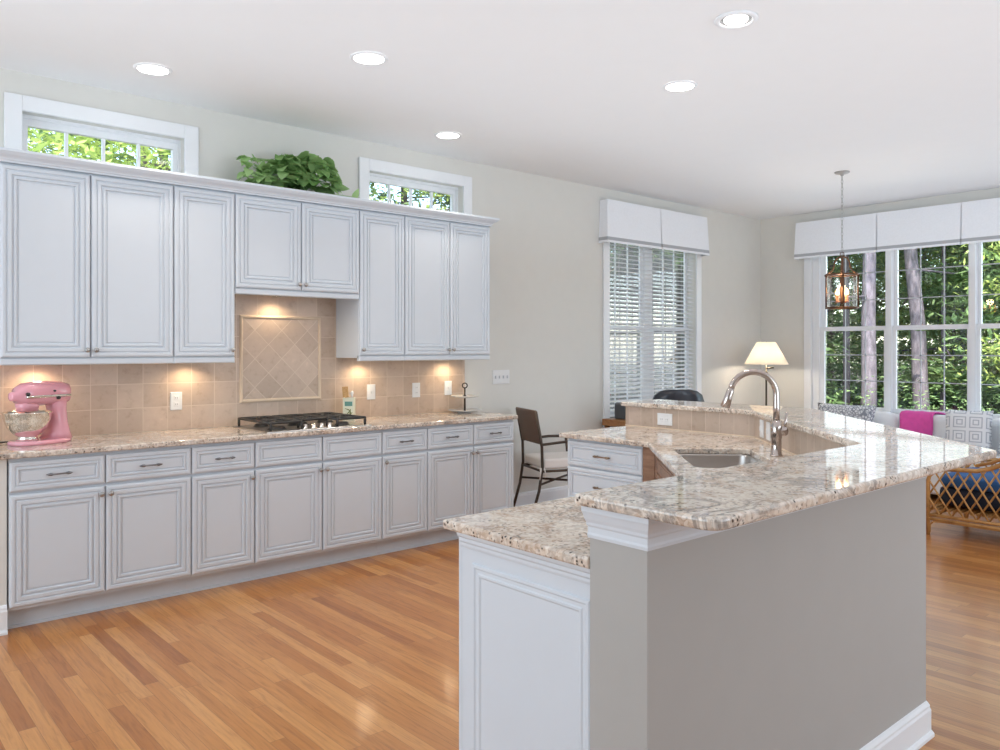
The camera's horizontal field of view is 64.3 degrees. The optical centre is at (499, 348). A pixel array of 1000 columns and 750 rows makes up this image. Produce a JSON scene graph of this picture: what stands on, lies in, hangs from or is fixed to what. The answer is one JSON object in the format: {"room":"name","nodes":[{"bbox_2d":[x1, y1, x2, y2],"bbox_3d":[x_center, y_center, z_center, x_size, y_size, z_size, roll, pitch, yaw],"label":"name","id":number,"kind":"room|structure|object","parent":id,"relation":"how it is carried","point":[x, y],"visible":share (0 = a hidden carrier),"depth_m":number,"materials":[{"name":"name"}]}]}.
{"room":"kitchen","nodes":[
{"label":"kitchen","id":0,"kind":"room"},
{"bbox_2d":[0,459,6,605],"bbox_3d":[-2.794,1.003,4.200,0.226,0.884,0.620,0,0,-41],"label":"wall","id":1,"kind":"structure","parent":0,"point":[3,463],"depth_m":4.03,"materials":[{"name":"beige paint"}]},
{"bbox_2d":[0,605,7,635],"bbox_3d":[-2.697,1.373,4.068,0.254,0.145,0.348,0,0,-41],"label":"baseboard","id":2,"kind":"structure","parent":1,"relation":"attached to","point":[3,608],"depth_m":4.02,"materials":[{"name":"wood"}]},
{"bbox_2d":[0,68,760,493],"bbox_3d":[-1.248,-0.080,6.072,12.140,3.050,0.150,0,0,-41],"label":"wall","id":3,"kind":"structure","parent":0,"point":[546,252],"depth_m":7.40,"materials":[{"name":"beige paint"}]},
{"bbox_2d":[0,162,172,364],"bbox_3d":[-2.432,-0.455,4.671,0.911,1.091,0.370,0,0,-41],"label":"upper cabinet","id":4,"kind":"object","parent":3,"relation":"attached to","point":[86,260],"visible":1,"depth_m":4.53,"materials":[{"name":"white wood"}]},
{"bbox_2d":[0,147,499,226],"bbox_3d":[-1.472,-1.034,5.506,3.559,0.066,0.400,0,0,-41],"label":"trim","id":5,"kind":"structure","parent":4,"relation":"on","point":[7,155],"depth_m":5.02,"materials":[{"name":"white wood"}]},
{"bbox_2d":[4,92,198,174],"bbox_3d":[-2.461,-1.143,4.968,1.110,0.655,0.137,0,0,-41],"label":"window","id":6,"kind":"structure","parent":3,"relation":"in","point":[16,124],"depth_m":4.92,"materials":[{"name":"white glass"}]},
{"bbox_2d":[173,185,234,362],"bbox_3d":[-1.945,-0.455,5.099,0.384,1.091,0.370,0,0,-41],"label":"upper cabinet","id":7,"kind":"object","parent":3,"relation":"attached to","point":[203,219],"visible":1,"depth_m":4.98,"materials":[{"name":"white wood"}]},
{"bbox_2d":[0,294,464,440],"bbox_3d":[-1.666,0.078,5.589,3.635,0.902,0.021,0,0,-41],"label":"tile backsplash","id":8,"kind":"structure","parent":3,"relation":"attached to","point":[286,362],"depth_m":5.55,"materials":[{"name":"tile"}]},
{"bbox_2d":[170,392,181,409],"bbox_3d":[-2.112,0.343,5.193,0.075,0.118,0.009,0,0,-41],"label":"outlet plate","id":9,"kind":"object","parent":8,"relation":"attached to","point":[175,397],"visible":1,"depth_m":5.19,"materials":[{"name":"white plastic"}]},
{"bbox_2d":[367,384,374,399],"bbox_3d":[-0.996,0.337,6.170,0.075,0.118,0.014,0,0,-41],"label":"switch plate","id":10,"kind":"object","parent":8,"relation":"attached to","point":[370,387],"visible":1,"depth_m":6.17,"materials":[{"name":"white plastic"}]},
{"bbox_2d":[412,383,419,397],"bbox_3d":[-0.678,0.337,6.452,0.075,0.118,0.009,0,0,-41],"label":"outlet plate","id":11,"kind":"object","parent":8,"relation":"attached to","point":[415,386],"visible":1,"depth_m":6.45,"materials":[{"name":"white plastic"}]},
{"bbox_2d":[444,381,451,394],"bbox_3d":[-0.432,0.331,6.666,0.075,0.118,0.014,0,0,-41],"label":"switch plate","id":12,"kind":"object","parent":8,"relation":"attached to","point":[447,384],"visible":1,"depth_m":6.66,"materials":[{"name":"white plastic"}]},
{"bbox_2d":[234,193,358,299],"bbox_3d":[-1.454,-0.676,5.530,0.920,0.648,0.370,0,0,-41],"label":"upper cabinet","id":13,"kind":"object","parent":3,"relation":"attached to","point":[287,248],"visible":0.99,"depth_m":5.38,"materials":[{"name":"white wood"}]},
{"bbox_2d":[236,151,358,197],"bbox_3d":[-1.418,-1.192,5.538,0.868,0.383,0.365,0,0,-41],"label":"potted plant","id":14,"kind":"object","parent":13,"relation":"on","point":[299,172],"visible":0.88,"depth_m":5.51,"materials":[{"name":"green plant"}]},
{"bbox_2d":[336,210,403,360],"bbox_3d":[-0.961,-0.455,5.963,0.391,1.091,0.370,0,0,-41],"label":"upper cabinet","id":15,"kind":"object","parent":3,"relation":"attached to","point":[370,327],"visible":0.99,"depth_m":5.84,"materials":[{"name":"white wood"}]},
{"bbox_2d":[358,157,471,213],"bbox_3d":[-0.701,-1.143,6.514,1.115,0.655,0.137,0,0,-41],"label":"window","id":16,"kind":"structure","parent":3,"relation":"in","point":[365,165],"depth_m":6.48,"materials":[{"name":"white wood"}]},
{"bbox_2d":[403,216,489,360],"bbox_3d":[-0.496,-0.455,6.372,0.844,1.091,0.370,0,0,-41],"label":"upper cabinet","id":17,"kind":"object","parent":3,"relation":"attached to","point":[447,264],"visible":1,"depth_m":6.24,"materials":[{"name":"white wood"}]},
{"bbox_2d":[492,370,508,383],"bbox_3d":[0.013,0.253,7.069,0.200,0.125,0.014,0,0,-41],"label":"light switch","id":18,"kind":"object","parent":3,"relation":"attached to","point":[498,376],"visible":1,"depth_m":7.06,"materials":[{"name":"white plastic"}]},
{"bbox_2d":[514,485,567,506],"bbox_3d":[-1.244,1.377,5.958,11.975,0.135,0.026,0,0,-41],"label":"baseboard","id":19,"kind":"structure","parent":3,"relation":"attached to","point":[524,498],"depth_m":7.40,"materials":[{"name":"wood"}]},
{"bbox_2d":[601,242,701,427],"bbox_3d":[1.626,-0.255,8.550,1.710,2.140,0.180,0,0,-41],"label":"window","id":20,"kind":"structure","parent":3,"relation":"in","point":[606,245],"depth_m":8.55,"materials":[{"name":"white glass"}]},
{"bbox_2d":[610,244,693,416],"bbox_3d":[1.628,-0.270,8.549,1.470,1.925,0.055,0,0,-41],"label":"window blind","id":21,"kind":"object","parent":20,"relation":"attached to","point":[617,379],"visible":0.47,"depth_m":8.50,"materials":[{"name":"white plastic"}]},
{"bbox_2d":[599,199,709,255],"bbox_3d":[1.674,-1.265,8.458,1.740,0.430,0.118,0,0,-41],"label":"window valance","id":22,"kind":"object","parent":20,"relation":"attached to","point":[620,222],"visible":1,"depth_m":8.32,"materials":[{"name":"fabric"}]},
{"bbox_2d":[0,0,999,219],"bbox_3d":[1.583,-1.705,2.736,12.290,0.200,8.900,0,0,-41],"label":"ceiling","id":23,"kind":"structure","parent":0,"point":[900,96],"depth_m":4.71,"materials":[{"name":"white paint"}]},
{"bbox_2d":[133,63,172,75],"bbox_3d":[-1.992,-1.600,4.571,0.208,0.010,0.208,0,0,-41],"label":"recessed light","id":24,"kind":"object","parent":23,"relation":"in","point":[152,69],"visible":1,"depth_m":4.55,"materials":[{"name":"white"}]},
{"bbox_2d":[350,51,387,65],"bbox_3d":[-0.724,-1.600,4.398,0.208,0.010,0.208,0,0,-41],"label":"recessed light","id":25,"kind":"object","parent":23,"relation":"in","point":[369,58],"visible":1,"depth_m":4.38,"materials":[{"name":"white"}]},
{"bbox_2d":[434,131,461,139],"bbox_3d":[-0.391,-1.600,5.984,0.208,0.010,0.208,0,0,-41],"label":"recessed light","id":26,"kind":"object","parent":23,"relation":"in","point":[448,135],"visible":1,"depth_m":5.96,"materials":[{"name":"white"}]},
{"bbox_2d":[663,80,696,91],"bbox_3d":[1.101,-1.600,4.867,0.208,0.010,0.208,0,0,-41],"label":"recessed light","id":27,"kind":"object","parent":23,"relation":"in","point":[682,85],"visible":1,"depth_m":4.85,"materials":[{"name":"white"}]},
{"bbox_2d":[714,10,758,28],"bbox_3d":[1.150,-1.598,3.877,0.208,0.012,0.208,0,0,-41],"label":"recessed light","id":28,"kind":"object","parent":23,"relation":"in","point":[737,19],"visible":1,"depth_m":3.86,"materials":[{"name":"white metal"}]},
{"bbox_2d":[824,170,859,309],"bbox_3d":[3.110,-0.981,7.238,0.285,1.246,0.285,0,0,-41],"label":"pendant lantern","id":29,"kind":"object","parent":23,"relation":"hanging from","point":[829,275],"visible":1,"depth_m":7.24,"materials":[{"name":"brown metal"}]},
{"bbox_2d":[835,289,839,302],"bbox_3d":[3.061,-0.480,7.214,0.040,0.131,0.040,0,0,-41],"label":"candle","id":30,"kind":"object","parent":29,"relation":"on","point":[837,292],"depth_m":7.21,"materials":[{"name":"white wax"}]},
{"bbox_2d":[0,494,999,749],"bbox_3d":[1.583,1.495,2.736,12.290,0.100,8.900,0,0,-41],"label":"floor","id":31,"kind":"structure","parent":0,"point":[363,653],"depth_m":3.64,"materials":[{"name":"brown wood"}]},
{"bbox_2d":[7,445,190,628],"bbox_3d":[-2.340,1.003,4.563,0.921,0.884,0.651,0,0,-41],"label":"base cabinet","id":32,"kind":"object","parent":31,"relation":"on","point":[96,531],"visible":0.98,"depth_m":4.31,"materials":[{"name":"white wood"}]},
{"bbox_2d":[0,411,517,459],"bbox_3d":[-1.459,0.545,5.350,3.710,0.030,0.654,0,0,-41],"label":"countertop","id":33,"kind":"structure","parent":32,"relation":"on","point":[180,437],"depth_m":4.85,"materials":[{"name":"stone"}]},
{"bbox_2d":[0,381,72,445],"bbox_3d":[-2.646,0.355,4.373,0.285,0.348,0.568,0,0,33],"label":"stand mixer","id":34,"kind":"object","parent":33,"relation":"on","point":[27,422],"visible":1,"depth_m":4.39,"materials":[{"name":"pink metal"}]},
{"bbox_2d":[1,410,52,440],"bbox_3d":[-2.616,0.427,4.403,0.249,0.156,0.267,0,0,-41],"label":"mixing bowl","id":35,"kind":"object","parent":34,"relation":"on","point":[26,425],"depth_m":4.34,"materials":[{"name":"metal"}]},
{"bbox_2d":[233,412,371,432],"bbox_3d":[-1.343,0.494,5.423,0.760,0.070,0.530,0,0,-41],"label":"gas cooktop","id":36,"kind":"object","parent":33,"relation":"in","point":[324,420],"visible":1,"depth_m":5.34,"materials":[{"name":"silver metal"}]},
{"bbox_2d":[343,397,354,419],"bbox_3d":[-1.120,0.447,5.909,0.080,0.165,0.084,0,0,-1],"label":"utensil holder","id":37,"kind":"object","parent":33,"relation":"on","point":[348,402],"visible":0.84,"depth_m":5.87,"materials":[{"name":"ceramic"}]},
{"bbox_2d":[342,386,348,397],"bbox_3d":[-1.149,0.400,5.915,0.049,0.236,0.010,0,0,-1],"label":"wooden spatula","id":38,"kind":"object","parent":37,"relation":"in","point":[344,389],"visible":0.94,"depth_m":5.91,"materials":[{"name":"brown wood"}]},
{"bbox_2d":[448,383,481,412],"bbox_3d":[-0.291,0.405,6.573,0.284,0.249,0.284,0,0,-41],"label":"tiered stand","id":39,"kind":"object","parent":33,"relation":"on","point":[459,410],"visible":1,"depth_m":6.57,"materials":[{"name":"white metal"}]},
{"bbox_2d":[187,440,255,592],"bbox_3d":[-1.847,1.003,4.996,0.388,0.884,0.651,0,0,-41],"label":"base cabinet","id":40,"kind":"object","parent":31,"relation":"on","point":[222,476],"visible":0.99,"depth_m":4.78,"materials":[{"name":"white wood"}]},
{"bbox_2d":[250,430,381,580],"bbox_3d":[-1.355,1.003,5.429,0.922,0.884,0.651,0,0,-41],"label":"base cabinet","id":41,"kind":"object","parent":31,"relation":"on","point":[318,498],"visible":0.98,"depth_m":5.18,"materials":[{"name":"white wood"}]},
{"bbox_2d":[376,426,426,554],"bbox_3d":[-0.862,1.003,5.861,0.386,0.884,0.651,0,0,-41],"label":"base cabinet","id":42,"kind":"object","parent":31,"relation":"on","point":[404,454],"visible":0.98,"depth_m":5.64,"materials":[{"name":"white wood"}]},
{"bbox_2d":[421,419,513,545],"bbox_3d":[-0.399,1.003,6.269,0.847,0.884,0.651,0,0,-41],"label":"base cabinet","id":43,"kind":"object","parent":31,"relation":"on","point":[470,466],"visible":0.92,"depth_m":6.01,"materials":[{"name":"white wood"}]},
{"bbox_2d":[457,532,589,749],"bbox_3d":[0.488,1.003,2.635,1.187,0.884,0.565,0,0,-41],"label":"base cabinet","id":44,"kind":"object","parent":31,"relation":"on","point":[524,617],"visible":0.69,"depth_m":2.25,"materials":[{"name":"white wood"}]},
{"bbox_2d":[514,407,568,506],"bbox_3d":[0.463,0.984,6.959,0.617,0.928,0.462,0,0,-21],"label":"dining chair","id":45,"kind":"object","parent":31,"relation":"on","point":[528,420],"visible":0.69,"depth_m":6.84,"materials":[{"name":"brown wood"}]},
{"bbox_2d":[525,451,568,468],"bbox_3d":[0.498,0.977,6.976,0.438,0.088,0.420,0,0,-21],"label":"seat cushion","id":46,"kind":"object","parent":45,"relation":"on","point":[550,460],"depth_m":6.81,"materials":[{"name":"beige fabric"}]},
{"bbox_2d":[568,438,642,496],"bbox_3d":[0.843,1.003,4.980,0.659,0.884,0.600,0,0,-41],"label":"base cabinet","id":47,"kind":"object","parent":31,"relation":"on","point":[593,465],"visible":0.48,"depth_m":4.80,"materials":[{"name":"white wood"}]},
{"bbox_2d":[443,426,793,568],"bbox_3d":[0.818,0.545,3.688,1.431,0.030,3.517,0,0,12],"label":"countertop","id":48,"kind":"structure","parent":47,"relation":"on","point":[557,529],"depth_m":2.57,"materials":[{"name":"stone"}]},
{"bbox_2d":[679,454,759,467],"bbox_3d":[1.090,0.653,3.876,0.436,0.184,0.740,0,0,4],"label":"sink","id":49,"kind":"object","parent":48,"relation":"in","point":[696,460],"visible":0.13,"depth_m":4.22,"materials":[{"name":"silver metal"}]},
{"bbox_2d":[721,369,787,456],"bbox_3d":[1.257,0.315,3.927,0.331,0.429,0.061,0,0,2],"label":"faucet","id":50,"kind":"object","parent":48,"relation":"on","point":[777,430],"visible":1,"depth_m":3.91,"materials":[{"name":"silver metal"}]},
{"bbox_2d":[602,418,625,427],"bbox_3d":[1.716,1.070,8.206,1.490,0.750,0.445,0,0,-41],"label":"writing desk","id":51,"kind":"object","parent":31,"relation":"on","point":[607,422],"visible":0.19,"depth_m":7.79,"materials":[{"name":"brown wood"}]},
{"bbox_2d":[615,403,625,418],"bbox_3d":[1.204,0.617,7.846,0.075,0.154,0.140,0,0,-41],"label":"screen","id":52,"kind":"object","parent":51,"relation":"on","point":[620,411],"visible":0.64,"depth_m":7.82,"materials":[{"name":"plastic"}]},
{"bbox_2d":[643,447,674,481],"bbox_3d":[0.876,1.003,3.916,0.160,0.884,1.302,0,0,1],"label":"base cabinet","id":53,"kind":"object","parent":31,"relation":"on","point":[654,468],"visible":0.05,"depth_m":4.50,"materials":[{"name":"brown wood"}]},
{"bbox_2d":[652,389,703,401],"bbox_3d":[1.569,0.904,7.330,0.619,1.078,0.627,0,0,-15],"label":"office chair","id":54,"kind":"object","parent":31,"relation":"on","point":[668,394],"visible":0.08,"depth_m":7.04,"materials":[{"name":"black leather"}]},
{"bbox_2d":[745,342,787,405],"bbox_3d":[3.083,0.680,9.218,0.490,1.530,0.490,0,0,-41],"label":"floor lamp","id":55,"kind":"object","parent":31,"relation":"on","point":[763,353],"visible":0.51,"depth_m":9.08,"materials":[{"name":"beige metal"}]},
{"bbox_2d":[874,411,999,494],"bbox_3d":[4.311,1.058,7.941,0.840,0.775,2.520,0,0,-41],"label":"sofa","id":56,"kind":"object","parent":31,"relation":"on","point":[881,417],"visible":0.09,"depth_m":7.91,"materials":[{"name":"white fabric"}]},
{"bbox_2d":[818,403,876,421],"bbox_3d":[3.674,0.780,8.485,0.184,0.372,0.640,0,0,-41],"label":"throw pillow","id":57,"kind":"object","parent":56,"relation":"on","point":[867,413],"visible":0.28,"depth_m":8.38,"materials":[{"name":"grey fabric"}]},
{"bbox_2d":[874,411,899,427],"bbox_3d":[3.942,0.843,8.574,0.200,0.345,0.710,0,0,-41],"label":"cushion","id":58,"kind":"object","parent":56,"relation":"on","point":[881,417],"depth_m":8.33,"materials":[{"name":"fabric"}]},
{"bbox_2d":[899,410,945,435],"bbox_3d":[4.374,0.767,8.208,0.454,0.246,0.331,0,0,-41],"label":"throw blanket","id":59,"kind":"object","parent":56,"relation":"on","point":[916,421],"visible":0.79,"depth_m":8.07,"materials":[{"name":"pink fabric"}]},
{"bbox_2d":[899,414,945,438],"bbox_3d":[4.417,0.843,8.033,0.200,0.345,0.710,0,0,-41],"label":"cushion","id":60,"kind":"object","parent":56,"relation":"on","point":[939,421],"depth_m":7.93,"materials":[{"name":"fabric"}]},
{"bbox_2d":[945,409,992,448],"bbox_3d":[4.458,0.780,7.577,0.400,0.388,0.195,0,0,37],"label":"throw pillow","id":61,"kind":"object","parent":56,"relation":"on","point":[968,427],"visible":0.79,"depth_m":7.51,"materials":[{"name":"white fabric"}]},
{"bbox_2d":[963,454,999,468],"bbox_3d":[4.715,1.073,7.337,0.630,0.155,0.710,0,0,-41],"label":"seat cushion","id":62,"kind":"object","parent":56,"relation":"on","point":[998,455],"depth_m":7.27,"materials":[{"name":"fabric"}]},
{"bbox_2d":[992,418,999,451],"bbox_3d":[4.892,0.843,7.492,0.200,0.345,0.710,0,0,-41],"label":"cushion","id":63,"kind":"object","parent":56,"relation":"on","point":[995,421],"depth_m":7.56,"materials":[{"name":"fabric"}]},
{"bbox_2d":[926,458,999,534],"bbox_3d":[3.900,1.014,6.159,0.842,0.863,0.837,0,0,-41],"label":"rattan armchair","id":64,"kind":"object","parent":31,"relation":"on","point":[972,491],"visible":0.85,"depth_m":6.01,"materials":[{"name":"brown wicker"}]},
{"bbox_2d":[940,486,999,512],"bbox_3d":[3.881,1.145,6.181,0.750,0.160,0.705,0,0,-41],"label":"seat cushion","id":65,"kind":"object","parent":64,"relation":"on","point":[963,490],"depth_m":6.01,"materials":[{"name":"fabric"}]},
{"bbox_2d":[941,467,999,493],"bbox_3d":[3.881,1.028,6.181,0.740,0.105,0.685,0,0,-41],"label":"cushion","id":66,"kind":"object","parent":64,"relation":"on","point":[989,475],"depth_m":6.06,"materials":[{"name":"blue fabric"}]},
{"bbox_2d":[590,477,925,749],"bbox_3d":[1.127,0.921,3.663,1.167,1.048,3.784,0,0,11],"label":"wall","id":67,"kind":"structure","parent":0,"point":[805,629],"depth_m":2.25,"materials":[{"name":"beige paint"}]},
{"bbox_2d":[625,406,844,454],"bbox_3d":[1.026,0.464,3.679,0.968,0.132,3.507,0,0,10],"label":"backsplash","id":68,"kind":"structure","parent":67,"relation":"attached to","point":[797,442],"depth_m":4.90,"materials":[{"name":"tile"}]},
{"bbox_2d":[657,413,671,425],"bbox_3d":[1.081,0.466,5.229,0.009,0.078,0.118,0,0,-41],"label":"outlet plate","id":69,"kind":"object","parent":68,"relation":"attached to","point":[662,418],"visible":1,"depth_m":5.23,"materials":[{"name":"white plastic"}]},
{"bbox_2d":[759,419,763,437],"bbox_3d":[1.497,0.460,4.568,0.014,0.100,0.070,0,0,4],"label":"outlet plate","id":70,"kind":"object","parent":68,"relation":"attached to","point":[761,428],"visible":1,"depth_m":4.56,"materials":[{"name":"white plastic"}]},
{"bbox_2d":[766,422,769,440],"bbox_3d":[1.488,0.460,4.428,0.014,0.100,0.070,0,0,4],"label":"outlet plate","id":71,"kind":"object","parent":68,"relation":"attached to","point":[767,423],"visible":1,"depth_m":4.42,"materials":[{"name":"white plastic"}]},
{"bbox_2d":[581,476,926,551],"bbox_3d":[1.162,0.439,3.634,1.161,0.081,3.814,0,0,13],"label":"trim","id":72,"kind":"structure","parent":67,"relation":"attached to","point":[639,533],"depth_m":1.94,"materials":[{"name":"white wood"}]},
{"bbox_2d":[575,399,996,530],"bbox_3d":[1.218,0.382,3.662,1.423,0.030,4.087,0,0,11],"label":"countertop","id":73,"kind":"structure","parent":67,"relation":"on","point":[874,456],"depth_m":2.32,"materials":[{"name":"stone"}]},
{"bbox_2d":[859,701,934,749],"bbox_3d":[1.168,1.381,3.630,1.168,0.128,3.838,0,0,13],"label":"baseboard","id":74,"kind":"structure","parent":67,"relation":"attached to","point":[913,731],"depth_m":2.84,"materials":[{"name":"white wood"}]},
{"bbox_2d":[761,188,999,407],"bbox_3d":[6.144,-0.080,6.742,0.150,3.050,8.600,0,0,-41],"label":"wall","id":75,"kind":"structure","parent":0,"point":[782,276],"depth_m":9.63,"materials":[{"name":"beige paint"}]},
{"bbox_2d":[794,198,999,259],"bbox_3d":[4.512,-1.275,8.396,0.113,0.430,2.950,0,0,-41],"label":"window valance","id":76,"kind":"object","parent":75,"relation":"attached to","point":[978,221],"visible":1,"depth_m":8.54,"materials":[{"name":"fabric"}]},
{"bbox_2d":[804,242,999,417],"bbox_3d":[4.574,-0.237,8.445,0.160,2.135,2.870,0,0,-41],"label":"window","id":77,"kind":"structure","parent":75,"relation":"in","point":[815,313],"depth_m":8.74,"materials":[{"name":"white wood"}]},
{"label":"outside","id":78,"kind":"structure","parent":0,"visible":0},
{"bbox_2d":[835,370,998,413],"bbox_3d":[11.521,1.845,17.189,100.000,0.200,120.000,0,0,-41],"label":"ground","id":79,"kind":"structure","parent":78,"point":[857,403],"depth_m":27.24,"materials":[{"name":"green plant"}]},
{"bbox_2d":[28,128,170,170],"bbox_3d":[-5.701,-2.754,8.937,6.416,9.004,6.750,0,0,12],"label":"tree","id":80,"kind":"object","parent":79,"relation":"on","point":[58,135],"visible":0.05,"depth_m":8.22,"materials":[{"name":"green plant"}]},
{"bbox_2d":[28,128,170,170],"bbox_3d":[-5.017,-2.754,10.351,6.638,9.004,6.321,0,0,0],"label":"tree","id":81,"kind":"object","parent":79,"relation":"on","point":[146,161],"visible":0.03,"depth_m":8.89,"materials":[{"name":"green plant"}]},
{"bbox_2d":[28,128,374,188],"bbox_3d":[-5.546,-2.797,13.486,7.649,9.580,8.129,0,0,-42],"label":"tree","id":82,"kind":"object","parent":79,"relation":"on","point":[40,131],"visible":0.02,"depth_m":12.39,"materials":[{"name":"green plant"}]},
{"bbox_2d":[370,182,446,204],"bbox_3d":[-2.818,-2.754,12.854,7.107,9.004,6.554,0,0,-35],"label":"tree","id":83,"kind":"object","parent":79,"relation":"on","point":[373,188],"visible":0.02,"depth_m":13.50,"materials":[{"name":"green plant"}]},
{"bbox_2d":[370,183,449,210],"bbox_3d":[-2.027,-3.024,16.716,7.571,9.709,7.395,0,0,-24],"label":"tree","id":84,"kind":"object","parent":79,"relation":"on","point":[405,198],"visible":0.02,"depth_m":17.89,"materials":[{"name":"green plant"}]},
{"bbox_2d":[370,185,449,210],"bbox_3d":[-0.773,-2.754,13.888,6.416,9.004,6.750,0,0,12],"label":"tree","id":85,"kind":"object","parent":79,"relation":"on","point":[404,190],"visible":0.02,"depth_m":12.60,"materials":[{"name":"green plant"}]},
{"bbox_2d":[416,192,449,209],"bbox_3d":[1.643,-2.797,15.546,7.649,9.580,8.129,0,0,-11],"label":"tree","id":86,"kind":"object","parent":79,"relation":"on","point":[437,198],"visible":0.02,"depth_m":15.75,"materials":[{"name":"green plant"}]},
{"bbox_2d":[826,277,860,404],"bbox_3d":[4.078,-3.024,17.392,7.395,9.709,7.571,0,0,17],"label":"tree","id":87,"kind":"object","parent":79,"relation":"on","point":[830,395],"visible":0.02,"depth_m":16.13,"materials":[{"name":"green plant"}]},
{"bbox_2d":[829,254,860,404],"bbox_3d":[7.445,-4.015,17.363,6.298,11.526,6.180,0,0,14],"label":"tree","id":88,"kind":"object","parent":79,"relation":"on","point":[847,256],"visible":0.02,"depth_m":17.17,"materials":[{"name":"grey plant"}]},
{"bbox_2d":[831,252,876,405],"bbox_3d":[6.122,-4.015,13.290,6.180,11.526,6.298,0,0,-21],"label":"tree","id":89,"kind":"object","parent":79,"relation":"on","point":[871,361],"visible":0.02,"depth_m":13.28,"materials":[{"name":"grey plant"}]},
{"bbox_2d":[826,252,906,400],"bbox_3d":[11.041,-2.432,28.165,7.464,9.648,7.932,0,0,-22],"label":"tree","id":90,"kind":"object","parent":79,"relation":"on","point":[837,310],"visible":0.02,"depth_m":27.20,"materials":[{"name":"green plant"}]},
{"bbox_2d":[826,254,910,396],"bbox_3d":[7.335,-2.754,19.445,5.959,9.004,6.461,0,0,11],"label":"tree","id":91,"kind":"object","parent":79,"relation":"on","point":[855,316],"visible":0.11,"depth_m":18.64,"materials":[{"name":"green foliage"},{"name":"pale grey-brown bark"}]},
{"bbox_2d":[826,382,928,403],"bbox_3d":[4.726,1.199,12.838,3.652,2.096,4.313,0,0,-15],"label":"shrub","id":92,"kind":"object","parent":79,"relation":"on","point":[828,382],"visible":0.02,"depth_m":12.36,"materials":[{"name":"green plant"}]},
{"bbox_2d":[826,248,966,409],"bbox_3d":[9.886,-2.441,23.801,8.590,9.630,8.083,0,0,21],"label":"tree","id":93,"kind":"object","parent":79,"relation":"on","point":[879,302],"visible":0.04,"depth_m":22.90,"materials":[{"name":"green plant"}]},
{"bbox_2d":[827,245,999,374],"bbox_3d":[10.589,-2.754,19.804,5.832,9.004,6.137,0,0,-15],"label":"tree","id":94,"kind":"object","parent":79,"relation":"on","point":[924,251],"visible":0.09,"depth_m":19.48,"materials":[{"name":"green plant"}]},
{"bbox_2d":[831,367,999,412],"bbox_3d":[5.437,1.199,11.408,3.695,2.096,4.284,0,0,43],"label":"shrub","id":95,"kind":"object","parent":79,"relation":"on","point":[905,395],"visible":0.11,"depth_m":11.42,"materials":[{"name":"green plant"}]},
{"bbox_2d":[832,241,999,409],"bbox_3d":[10.717,-2.254,18.759,6.137,8.003,5.832,0,0,20],"label":"tree","id":96,"kind":"object","parent":79,"relation":"on","point":[902,358],"visible":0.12,"depth_m":18.68,"materials":[{"name":"green plant"}]},
{"bbox_2d":[834,242,999,413],"bbox_3d":[13.236,-2.460,22.865,8.175,9.592,7.692,0,0,-35],"label":"tree","id":97,"kind":"object","parent":79,"relation":"on","point":[947,306],"visible":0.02,"depth_m":22.44,"materials":[{"name":"green plant"}]},
{"bbox_2d":[836,241,999,409],"bbox_3d":[10.072,-2.765,17.616,6.180,9.025,6.298,0,0,26],"label":"tree","id":98,"kind":"object","parent":79,"relation":"on","point":[963,250],"visible":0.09,"depth_m":17.57,"materials":[{"name":"green plant"}]},
{"bbox_2d":[839,241,999,395],"bbox_3d":[10.269,-2.415,14.923,6.298,8.325,6.180,0,0,6],"label":"tree","id":99,"kind":"object","parent":79,"relation":"on","point":[985,274],"visible":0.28,"depth_m":15.65,"materials":[{"name":"green plant"}]},
{"bbox_2d":[856,255,997,389],"bbox_3d":[17.048,-2.462,30.768,7.545,9.588,7.100,0,0,15],"label":"tree","id":100,"kind":"object","parent":79,"relation":"on","point":[921,255],"visible":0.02,"depth_m":30.65,"materials":[{"name":"green plant"}]},
{"bbox_2d":[859,361,999,410],"bbox_3d":[5.918,1.199,10.319,3.884,2.096,4.165,0,0,34],"label":"shrub","id":101,"kind":"object","parent":79,"relation":"on","point":[983,409],"visible":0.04,"depth_m":10.56,"materials":[{"name":"green plant"}]},
{"bbox_2d":[877,244,999,413],"bbox_3d":[11.224,-2.789,14.664,8.452,9.580,8.982,0,0,-8],"label":"tree","id":102,"kind":"object","parent":79,"relation":"on","point":[950,372],"visible":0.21,"depth_m":14.67,"materials":[{"name":"green plant"}]},
{"bbox_2d":[917,246,966,410],"bbox_3d":[8.590,-3.434,15.871,6.035,10.362,5.747,0,0,32],"label":"tree","id":103,"kind":"object","parent":79,"relation":"on","point":[942,293],"visible":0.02,"depth_m":15.94,"materials":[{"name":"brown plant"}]},
{"bbox_2d":[899,248,987,409],"bbox_3d":[7.567,-4.125,13.943,5.959,11.756,6.461,0,0,-5],"label":"tree","id":104,"kind":"object","parent":79,"relation":"on","point":[910,255],"visible":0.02,"depth_m":14.16,"materials":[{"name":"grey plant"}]},
{"bbox_2d":[925,242,999,394],"bbox_3d":[13.464,-2.754,17.616,7.618,9.004,7.026,0,0,-22],"label":"tree","id":105,"kind":"object","parent":79,"relation":"on","point":[990,242],"visible":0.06,"depth_m":18.54,"materials":[{"name":"green plant"}]},
{"bbox_2d":[935,241,999,387],"bbox_3d":[9.064,-2.754,11.245,4.597,9.004,4.828,0,0,-3],"label":"tree","id":106,"kind":"object","parent":79,"relation":"on","point":[990,246],"visible":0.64,"depth_m":12.40,"materials":[{"name":"green plant"}]},
{"bbox_2d":[936,308,999,406],"bbox_3d":[16.725,-2.671,23.321,8.110,9.580,7.631,0,0,-31],"label":"tree","id":107,"kind":"object","parent":79,"relation":"on","point":[997,308],"visible":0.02,"depth_m":24.06,"materials":[{"name":"green plant"}]},
{"bbox_2d":[956,261,998,372],"bbox_3d":[14.139,-2.754,20.159,5.831,9.004,6.123,0,0,-9],"label":"tree","id":108,"kind":"object","parent":79,"relation":"on","point":[959,261],"visible":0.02,"depth_m":20.43,"materials":[{"name":"green plant"}]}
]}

